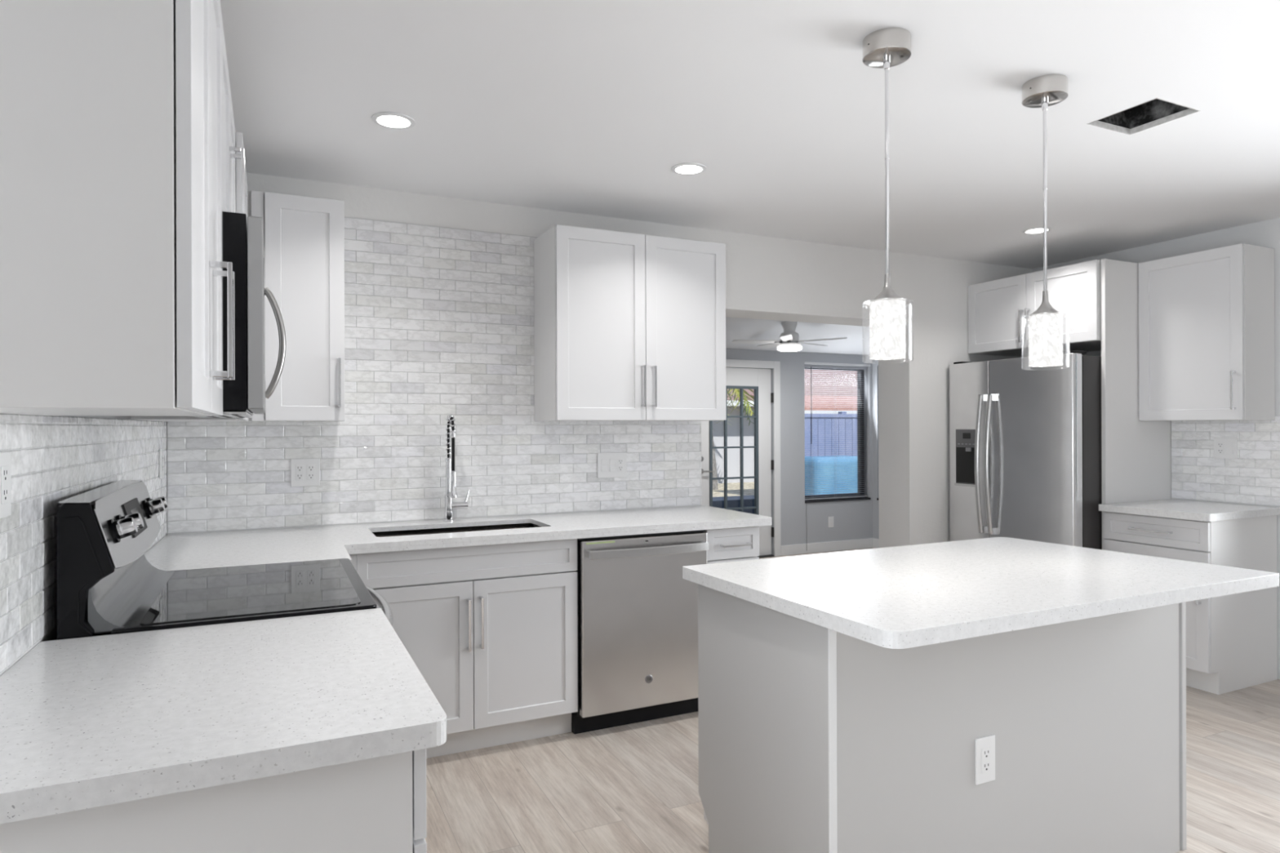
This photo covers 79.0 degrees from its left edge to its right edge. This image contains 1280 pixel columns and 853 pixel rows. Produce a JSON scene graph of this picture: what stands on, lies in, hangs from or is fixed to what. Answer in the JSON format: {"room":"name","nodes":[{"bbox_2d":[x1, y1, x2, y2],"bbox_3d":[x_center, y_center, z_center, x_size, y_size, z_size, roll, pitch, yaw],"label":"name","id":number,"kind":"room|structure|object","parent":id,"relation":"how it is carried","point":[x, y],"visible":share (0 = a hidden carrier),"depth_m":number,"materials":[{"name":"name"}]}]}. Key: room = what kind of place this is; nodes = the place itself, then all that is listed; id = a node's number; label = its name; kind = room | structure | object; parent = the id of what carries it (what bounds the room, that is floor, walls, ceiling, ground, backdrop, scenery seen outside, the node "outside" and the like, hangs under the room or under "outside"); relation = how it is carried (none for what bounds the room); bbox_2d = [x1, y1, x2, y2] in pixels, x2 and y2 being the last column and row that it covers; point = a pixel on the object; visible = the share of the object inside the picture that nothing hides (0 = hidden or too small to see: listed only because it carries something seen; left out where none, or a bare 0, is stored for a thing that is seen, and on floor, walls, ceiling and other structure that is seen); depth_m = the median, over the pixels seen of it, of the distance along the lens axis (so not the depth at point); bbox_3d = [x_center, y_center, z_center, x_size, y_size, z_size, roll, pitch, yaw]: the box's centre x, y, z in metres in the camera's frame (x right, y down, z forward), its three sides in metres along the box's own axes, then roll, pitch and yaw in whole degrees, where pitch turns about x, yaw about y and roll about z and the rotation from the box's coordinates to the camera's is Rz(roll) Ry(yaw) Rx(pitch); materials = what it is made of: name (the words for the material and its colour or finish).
{"room":"kitchen","nodes":[
{"label":"kitchen","id":0,"kind":"room"},
{"bbox_2d":[0,415,160,675],"bbox_3d":[-0.737,0.131,0.280,0.150,2.452,6.546,0,0,-24],"label":"wall","id":1,"kind":"structure","parent":0,"point":[53,635],"depth_m":1.87,"materials":[{"name":"white paint"}]},
{"bbox_2d":[0,413,167,675],"bbox_3d":[-1.435,0.211,2.039,0.010,0.469,2.538,0,0,-24],"label":"tile backsplash","id":2,"kind":"structure","parent":1,"relation":"attached to","point":[55,459],"depth_m":1.62,"materials":[{"name":"grey tile"}]},
{"bbox_2d":[0,451,11,518],"bbox_3d":[-1.130,0.103,1.378,0.008,0.117,0.075,0,0,-24],"label":"wall outlet","id":3,"kind":"object","parent":2,"relation":"attached to","point":[5,456],"visible":1,"depth_m":1.38,"materials":[{"name":"white plastic"}]},
{"bbox_2d":[1,465,8,504],"bbox_3d":[-1.128,0.103,1.379,0.002,0.067,0.033,0,0,-24],"label":"receptacle","id":4,"kind":"object","parent":3,"relation":"attached to","point":[4,468],"depth_m":1.38,"materials":[{"name":"white plastic"}]},
{"bbox_2d":[159,448,164,479],"bbox_3d":[-1.877,0.146,3.049,0.008,0.117,0.075,0,0,-24],"label":"wall outlet","id":5,"kind":"object","parent":2,"relation":"attached to","point":[161,451],"visible":1,"depth_m":3.02,"materials":[{"name":"white plastic"}]},
{"bbox_2d":[161,454,163,472],"bbox_3d":[-1.875,0.146,3.050,0.002,0.067,0.033,0,0,-24],"label":"receptacle","id":6,"kind":"object","parent":5,"relation":"attached to","point":[162,455],"depth_m":3.04,"materials":[{"name":"white plastic"}]},
{"bbox_2d":[0,0,235,416],"bbox_3d":[-0.907,-0.477,1.343,0.361,0.907,0.760,0,0,-25],"label":"upper cabinet","id":7,"kind":"object","parent":1,"relation":"attached to","point":[112,264],"visible":1,"depth_m":1.02,"materials":[{"name":"white laminate"}]},
{"bbox_2d":[130,132,248,421],"bbox_3d":[-1.503,-0.475,2.668,0.336,0.907,0.610,0,0,-25],"label":"upper cabinet","id":8,"kind":"object","parent":1,"relation":"attached to","point":[239,139],"visible":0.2,"depth_m":2.45,"materials":[{"name":"white laminate"}]},
{"bbox_2d":[222,20,245,213],"bbox_3d":[-1.229,-0.708,2.035,0.346,0.442,0.760,0,0,-25],"label":"upper cabinet","id":9,"kind":"object","parent":1,"relation":"attached to","point":[228,148],"visible":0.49,"depth_m":2.04,"materials":[{"name":"white laminate"}]},
{"bbox_2d":[195,211,285,417],"bbox_3d":[-1.179,-0.256,2.061,0.442,0.459,0.754,0,0,-25],"label":"microwave oven","id":10,"kind":"object","parent":9,"relation":"attached to","point":[242,241],"visible":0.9,"depth_m":1.78,"materials":[{"name":"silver metal"}]},
{"bbox_2d":[164,172,1032,547],"bbox_3d":[0.313,0.128,4.447,5.590,2.452,0.280,0,0,-25],"label":"wall","id":11,"kind":"structure","parent":0,"point":[767,277],"depth_m":4.86,"materials":[{"name":"white paint"}]},
{"bbox_2d":[167,190,344,422],"bbox_3d":[-1.571,-0.473,3.175,0.658,0.903,0.375,0,0,-25],"label":"upper cabinet","id":12,"kind":"object","parent":11,"relation":"attached to","point":[304,237],"visible":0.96,"depth_m":3.12,"materials":[{"name":"white laminate"}]},
{"bbox_2d":[166,216,701,534],"bbox_3d":[-0.808,-0.253,3.753,2.540,1.392,0.008,0,0,-25],"label":"tile backsplash","id":13,"kind":"structure","parent":11,"relation":"attached to","point":[439,321],"depth_m":3.66,"materials":[{"name":"grey tile"}]},
{"bbox_2d":[290,457,319,486],"bbox_3d":[-1.476,0.203,3.425,0.118,0.122,0.008,0,0,-25],"label":"wall outlet","id":14,"kind":"object","parent":13,"relation":"attached to","point":[304,472],"visible":1,"depth_m":3.42,"materials":[{"name":"white plastic"}]},
{"bbox_2d":[295,465,303,479],"bbox_3d":[-1.495,0.203,3.412,0.033,0.067,0.002,0,0,-25],"label":"receptacle","id":15,"kind":"object","parent":14,"relation":"attached to","point":[299,468],"depth_m":3.41,"materials":[{"name":"white plastic"}]},
{"bbox_2d":[306,464,315,479],"bbox_3d":[-1.454,0.202,3.432,0.033,0.067,0.002,0,0,-25],"label":"receptacle","id":16,"kind":"object","parent":14,"relation":"attached to","point":[310,468],"depth_m":3.43,"materials":[{"name":"white plastic"}]},
{"bbox_2d":[597,452,626,478],"bbox_3d":[-0.144,0.202,4.057,0.166,0.130,0.010,0,0,-25],"label":"wall outlet","id":17,"kind":"object","parent":13,"relation":"attached to","point":[609,464],"visible":1,"depth_m":4.05,"materials":[{"name":"white plastic"}]},
{"bbox_2d":[617,458,623,471],"bbox_3d":[-0.102,0.202,4.076,0.033,0.067,0.002,0,0,-25],"label":"receptacle","id":18,"kind":"object","parent":17,"relation":"attached to","point":[620,461],"depth_m":4.08,"materials":[{"name":"white plastic"}]},
{"bbox_2d":[533,224,725,421],"bbox_3d":[-0.037,-0.481,3.906,0.912,0.903,0.375,0,0,-25],"label":"upper cabinet","id":19,"kind":"object","parent":11,"relation":"attached to","point":[628,326],"visible":1,"depth_m":3.75,"materials":[{"name":"white laminate"}]},
{"bbox_2d":[712,482,754,497],"bbox_3d":[-0.659,1.527,22.319,30.000,0.100,27.130,0,0,-25],"label":"ground","id":20,"kind":"structure","parent":0,"point":[733,489],"depth_m":17.91,"materials":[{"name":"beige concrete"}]},
{"bbox_2d":[712,495,754,514],"bbox_3d":[1.025,1.151,9.016,1.600,0.640,0.400,0,0,-25],"label":"planter box","id":21,"kind":"object","parent":20,"relation":"on","point":[748,500],"visible":0.04,"depth_m":8.88,"materials":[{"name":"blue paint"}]},
{"bbox_2d":[712,388,754,489],"bbox_3d":[1.405,0.112,18.064,2.922,2.726,2.799,0,0,-25],"label":"palm tree","id":22,"kind":"object","parent":20,"relation":"on","point":[714,466],"visible":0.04,"depth_m":18.00,"materials":[{"name":"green plant"}]},
{"bbox_2d":[712,388,754,431],"bbox_3d":[0.938,0.164,12.975,2.671,2.624,2.733,0,0,39],"label":"palm tree","id":23,"kind":"object","parent":20,"relation":"on","point":[737,389],"visible":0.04,"depth_m":12.14,"materials":[{"name":"green plant"}]},
{"bbox_2d":[712,368,857,483],"bbox_3d":[4.590,-0.500,22.680,8.200,3.920,4.000,0,0,-25],"label":"house","id":24,"kind":"object","parent":20,"relation":"on","point":[733,430],"visible":0.02,"depth_m":20.37,"materials":[{"name":"grey paint"}]},
{"bbox_2d":[751,395,857,413],"bbox_3d":[4.373,0.400,16.051,3.900,2.120,1.580,0,0,-25],"label":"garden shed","id":25,"kind":"object","parent":20,"relation":"on","point":[815,406],"visible":0.12,"depth_m":15.39,"materials":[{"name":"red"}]},
{"bbox_2d":[804,411,857,456],"bbox_3d":[4.740,0.599,14.060,5.450,1.720,0.150,0,0,-25],"label":"fence","id":26,"kind":"object","parent":20,"relation":"on","point":[850,424],"visible":0.02,"depth_m":13.30,"materials":[{"name":"wood"}]},
{"bbox_2d":[804,455,857,495],"bbox_3d":[3.106,0.974,12.611,1.050,0.980,0.600,0,0,-25],"label":"pool cover","id":27,"kind":"object","parent":20,"relation":"on","point":[831,459],"visible":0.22,"depth_m":12.29,"materials":[{"name":"blue plastic"}]},
{"bbox_2d":[220,0,1279,269],"bbox_3d":[1.599,-1.111,1.334,6.040,0.016,7.030,0,0,-25],"label":"ceiling","id":28,"kind":"structure","parent":0,"point":[588,107],"depth_m":2.68,"materials":[{"name":"white paint"}]},
{"bbox_2d":[371,111,415,128],"bbox_3d":[-0.881,-1.091,2.776,0.150,0.006,0.150,0,0,-25],"label":"recessed light","id":29,"kind":"object","parent":28,"relation":"in","point":[390,120],"visible":1,"depth_m":2.77,"materials":[{"name":"white paint"}]},
{"bbox_2d":[671,162,706,174],"bbox_3d":[0.208,-1.095,3.304,0.150,0.006,0.150,0,0,-25],"label":"recessed light","id":30,"kind":"object","parent":28,"relation":"in","point":[686,168],"visible":1,"depth_m":3.29,"materials":[{"name":"white paint"}]},
{"bbox_2d":[862,27,911,359],"bbox_3d":[0.702,-0.641,2.205,0.138,0.916,0.138,0,0,-25],"label":"pendant light","id":31,"kind":"object","parent":28,"relation":"hanging from","point":[884,48],"visible":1,"depth_m":2.17,"materials":[{"name":"white glass"}]},
{"bbox_2d":[1022,226,1052,234],"bbox_3d":[2.233,-1.101,4.369,0.150,0.006,0.150,0,0,-25],"label":"recessed light","id":32,"kind":"object","parent":28,"relation":"in","point":[1037,229],"visible":0.86,"depth_m":4.36,"materials":[{"name":"white paint"}]},
{"bbox_2d":[1022,74,1068,367],"bbox_3d":[1.300,-0.643,2.493,0.138,0.916,0.138,0,0,-25],"label":"pendant light","id":33,"kind":"object","parent":28,"relation":"hanging from","point":[1046,323],"visible":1,"depth_m":2.46,"materials":[{"name":"white glass"}]},
{"bbox_2d":[1087,97,1200,134],"bbox_3d":[1.794,-1.258,2.772,0.290,0.311,0.288,0,0,-25],"label":"duct","id":34,"kind":"object","parent":28,"relation":"attached to","point":[1151,113],"visible":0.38,"depth_m":2.87,"materials":[{"name":"black metal"}]},
{"bbox_2d":[725,316,870,355],"bbox_3d":[0.996,-1.074,6.458,4.960,0.610,2.800,0,0,-25],"label":"ceiling","id":35,"kind":"structure","parent":0,"point":[857,342],"depth_m":7.56,"materials":[{"name":"white paint"}]},
{"bbox_2d":[732,320,847,351],"bbox_3d":[1.361,-0.825,7.134,1.012,0.269,0.991,0,0,-25],"label":"ceiling fan","id":36,"kind":"object","parent":35,"relation":"hanging from","point":[789,341],"visible":0.99,"depth_m":7.04,"materials":[{"name":"white"}]},
{"bbox_2d":[725,348,872,555],"bbox_3d":[0.429,0.053,7.714,5.010,2.600,0.160,0,0,-25],"label":"wall","id":37,"kind":"structure","parent":0,"point":[852,519],"depth_m":8.23,"materials":[{"name":"grey paint"}]},
{"bbox_2d":[701,367,774,557],"bbox_3d":[0.962,0.376,7.921,0.925,1.950,0.125,0,0,-25],"label":"door","id":38,"kind":"structure","parent":37,"relation":"in","point":[757,380],"depth_m":8.02,"materials":[{"name":"white paint"}]},
{"bbox_2d":[725,359,781,556],"bbox_3d":[0.976,0.336,7.876,1.079,2.030,0.018,0,0,-25],"label":"trim","id":39,"kind":"structure","parent":37,"relation":"attached to","point":[775,365],"depth_m":8.07,"materials":[{"name":"white paint"}]},
{"bbox_2d":[780,537,872,555],"bbox_3d":[2.033,1.295,8.379,1.250,0.105,0.016,0,0,-25],"label":"baseboard","id":40,"kind":"structure","parent":37,"relation":"attached to","point":[791,549],"depth_m":8.35,"materials":[{"name":"white paint"}]},
{"bbox_2d":[827,516,833,527],"bbox_3d":[2.066,1.033,8.400,0.075,0.115,0.007,0,0,-25],"label":"wall outlet","id":41,"kind":"object","parent":37,"relation":"attached to","point":[830,519],"visible":1,"depth_m":8.39,"materials":[{"name":"white plastic"}]},
{"bbox_2d":[804,367,864,498],"bbox_3d":[2.102,0.063,8.556,0.895,1.460,0.060,0,0,-25],"label":"window","id":42,"kind":"structure","parent":37,"relation":"in","point":[860,428],"depth_m":8.71,"materials":[{"name":"brown metal"}]},
{"bbox_2d":[804,364,867,520],"bbox_3d":[2.144,0.327,8.462,0.889,1.981,0.081,0,0,-25],"label":"window blind","id":43,"kind":"object","parent":42,"relation":"attached to","point":[811,366],"visible":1,"depth_m":8.47,"materials":[{"name":"grey"}]},
{"bbox_2d":[804,361,870,366],"bbox_3d":[2.150,-0.676,8.451,0.895,0.022,0.032,0,0,-25],"label":"trim","id":44,"kind":"structure","parent":37,"relation":"attached to","point":[805,362],"depth_m":8.44,"materials":[{"name":"white paint"}]},
{"bbox_2d":[804,497,871,502],"bbox_3d":[2.140,0.802,8.482,0.895,0.020,0.100,0,0,-25],"label":"trim","id":45,"kind":"structure","parent":37,"relation":"attached to","point":[857,498],"depth_m":8.44,"materials":[{"name":"black wood"}]},
{"bbox_2d":[424,547,1279,852],"bbox_3d":[1.853,1.409,3.096,8.000,0.120,10.000,0,0,-25],"label":"floor","id":46,"kind":"structure","parent":0,"point":[633,788],"depth_m":2.91,"materials":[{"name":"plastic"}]},
{"bbox_2d":[0,748,426,852],"bbox_3d":[-0.756,0.920,1.412,0.661,0.875,0.762,0,0,-25],"label":"base cabinet","id":47,"kind":"object","parent":46,"relation":"on","point":[379,804],"visible":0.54,"depth_m":1.10,"materials":[{"name":"white laminate"}]},
{"bbox_2d":[0,608,446,824],"bbox_3d":[-0.772,0.462,1.384,0.692,0.038,0.804,0,0,-25],"label":"countertop","id":48,"kind":"structure","parent":47,"relation":"on","point":[86,722],"depth_m":1.21,"materials":[{"name":"white stone"}]},
{"bbox_2d":[56,480,393,639],"bbox_3d":[-1.058,0.757,2.117,0.715,1.202,0.762,0,0,-25],"label":"range oven","id":49,"kind":"object","parent":46,"relation":"on","point":[106,584],"visible":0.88,"depth_m":1.87,"materials":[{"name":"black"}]},
{"bbox_2d":[349,554,356,570],"bbox_3d":[-1.508,0.922,3.081,0.672,0.875,0.567,0,0,-25],"label":"base cabinet","id":50,"kind":"object","parent":46,"relation":"on","point":[353,557],"visible":0.06,"depth_m":2.97,"materials":[{"name":"white laminate"}]},
{"bbox_2d":[356,538,577,758],"bbox_3d":[-0.794,0.920,3.419,0.906,0.875,0.611,0,0,-25],"label":"base cabinet","id":51,"kind":"object","parent":46,"relation":"on","point":[491,630],"visible":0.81,"depth_m":3.22,"materials":[{"name":"white laminate"}]},
{"bbox_2d":[144,505,771,570],"bbox_3d":[-0.592,0.461,3.311,2.599,0.038,0.984,0,0,-25],"label":"countertop","id":52,"kind":"structure","parent":51,"relation":"on","point":[177,552],"depth_m":3.19,"materials":[{"name":"white stone"}]},
{"bbox_2d":[443,413,469,521],"bbox_3d":[-0.844,0.193,3.615,0.126,0.501,0.149,0,0,-25],"label":"faucet","id":53,"kind":"object","parent":52,"relation":"on","point":[451,474],"visible":1,"depth_m":3.63,"materials":[{"name":"silver metal"}]},
{"bbox_2d":[372,523,542,537],"bbox_3d":[-0.789,0.579,3.419,0.761,0.230,0.347,0,0,-25],"label":"sink","id":54,"kind":"object","parent":52,"relation":"in","point":[450,530],"visible":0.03,"depth_m":3.57,"materials":[{"name":"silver metal"}]},
{"bbox_2d":[571,529,709,733],"bbox_3d":[-0.080,0.917,3.729,0.645,0.876,0.636,0,0,-25],"label":"dishwasher","id":55,"kind":"object","parent":46,"relation":"on","point":[637,614],"visible":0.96,"depth_m":3.48,"materials":[{"name":"silver metal"}]},
{"bbox_2d":[703,526,759,564],"bbox_3d":[0.334,0.916,3.956,0.296,0.875,0.611,0,0,-25],"label":"base cabinet","id":56,"kind":"object","parent":46,"relation":"on","point":[737,544],"visible":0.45,"depth_m":3.71,"materials":[{"name":"white laminate"}]},
{"bbox_2d":[697,583,1186,852],"bbox_3d":[0.962,0.913,2.457,1.427,0.876,0.637,0,0,-25],"label":"kitchen island","id":57,"kind":"object","parent":46,"relation":"on","point":[813,738],"visible":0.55,"depth_m":2.15,"materials":[{"name":"grey wood"}]},
{"bbox_2d":[682,537,1279,648],"bbox_3d":[1.012,0.456,2.374,1.530,0.038,0.902,0,0,-25],"label":"island countertop","id":58,"kind":"structure","parent":57,"relation":"on","point":[904,597],"depth_m":2.16,"materials":[{"name":"white stone"}]},
{"bbox_2d":[974,734,995,785],"bbox_3d":[0.929,0.896,2.089,0.072,0.122,0.008,0,0,-25],"label":"wall outlet","id":59,"kind":"object","parent":57,"relation":"attached to","point":[984,747],"visible":1,"depth_m":2.08,"materials":[{"name":"white plastic"}]},
{"bbox_2d":[982,746,991,773],"bbox_3d":[0.931,0.896,2.087,0.033,0.067,0.002,0,0,-25],"label":"receptacle","id":60,"kind":"object","parent":59,"relation":"attached to","point":[986,751],"depth_m":2.09,"materials":[{"name":"white plastic"}]},
{"bbox_2d":[949,351,1102,549],"bbox_3d":[2.525,0.462,4.835,0.885,1.768,0.884,0,0,-25],"label":"refrigerator","id":61,"kind":"object","parent":46,"relation":"on","point":[1025,441],"visible":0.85,"depth_m":4.55,"materials":[{"name":"grey metal"}]},
{"bbox_2d":[1101,258,1171,550],"bbox_3d":[2.882,0.201,4.499,0.608,2.288,0.024,0,0,-25],"label":"end panel","id":62,"kind":"object","parent":46,"relation":"on","point":[1136,454],"visible":0.36,"depth_m":4.43,"materials":[{"name":"white laminate"}]},
{"bbox_2d":[1103,511,1277,694],"bbox_3d":[2.972,0.907,4.224,0.656,0.875,0.538,0,0,-25],"label":"base cabinet","id":63,"kind":"object","parent":46,"relation":"on","point":[1232,639],"visible":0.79,"depth_m":3.99,"materials":[{"name":"white laminate"}]},
{"bbox_2d":[1098,498,1279,521],"bbox_3d":[2.978,0.450,4.218,0.673,0.038,0.559,0,0,-25],"label":"countertop","id":64,"kind":"structure","parent":63,"relation":"on","point":[1203,511],"depth_m":4.09,"materials":[{"name":"white stone"}]},
{"bbox_2d":[871,360,879,538],"bbox_3d":[3.233,-0.031,7.478,0.150,2.750,2.680,0,0,-25],"label":"wall","id":65,"kind":"structure","parent":0,"point":[874,362],"depth_m":8.61,"materials":[{"name":"grey paint"}]},
{"bbox_2d":[872,537,879,548],"bbox_3d":[3.166,1.292,7.435,0.016,0.105,2.664,0,0,-25],"label":"baseboard","id":66,"kind":"structure","parent":65,"relation":"attached to","point":[875,541],"depth_m":8.59,"materials":[{"name":"white paint"}]},
{"bbox_2d":[1032,217,1279,679],"bbox_3d":[4.214,0.115,2.583,0.150,2.452,6.440,0,0,-25],"label":"wall","id":67,"kind":"structure","parent":0,"point":[1266,233],"depth_m":4.29,"materials":[{"name":"white paint"}]},
{"bbox_2d":[968,259,1101,356],"bbox_3d":[2.638,-0.714,4.901,0.646,0.456,0.898,0,0,-25],"label":"upper cabinet","id":68,"kind":"object","parent":67,"relation":"attached to","point":[999,311],"visible":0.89,"depth_m":4.77,"materials":[{"name":"white laminate"}]},
{"bbox_2d":[1138,244,1275,421],"bbox_3d":[3.107,-0.489,4.295,0.336,0.910,0.532,0,0,-25],"label":"upper cabinet","id":69,"kind":"object","parent":67,"relation":"attached to","point":[1206,344],"visible":1,"depth_m":4.15,"materials":[{"name":"white laminate"}]},
{"bbox_2d":[1171,415,1279,507],"bbox_3d":[3.353,0.186,4.205,0.010,0.486,0.908,0,0,-25],"label":"tile backsplash","id":70,"kind":"structure","parent":67,"relation":"attached to","point":[1252,478],"depth_m":4.34,"materials":[{"name":"grey tile"}]},
{"bbox_2d":[1213,437,1237,458],"bbox_3d":[3.275,0.122,4.346,0.010,0.117,0.118,0,0,-25],"label":"wall outlet","id":71,"kind":"object","parent":70,"relation":"attached to","point":[1224,447],"visible":1,"depth_m":4.34,"materials":[{"name":"white plastic"}]},
{"bbox_2d":[1217,442,1223,453],"bbox_3d":[3.264,0.122,4.366,0.002,0.067,0.033,0,0,-25],"label":"receptacle","id":72,"kind":"object","parent":71,"relation":"attached to","point":[1220,445],"depth_m":4.37,"materials":[{"name":"white plastic"}]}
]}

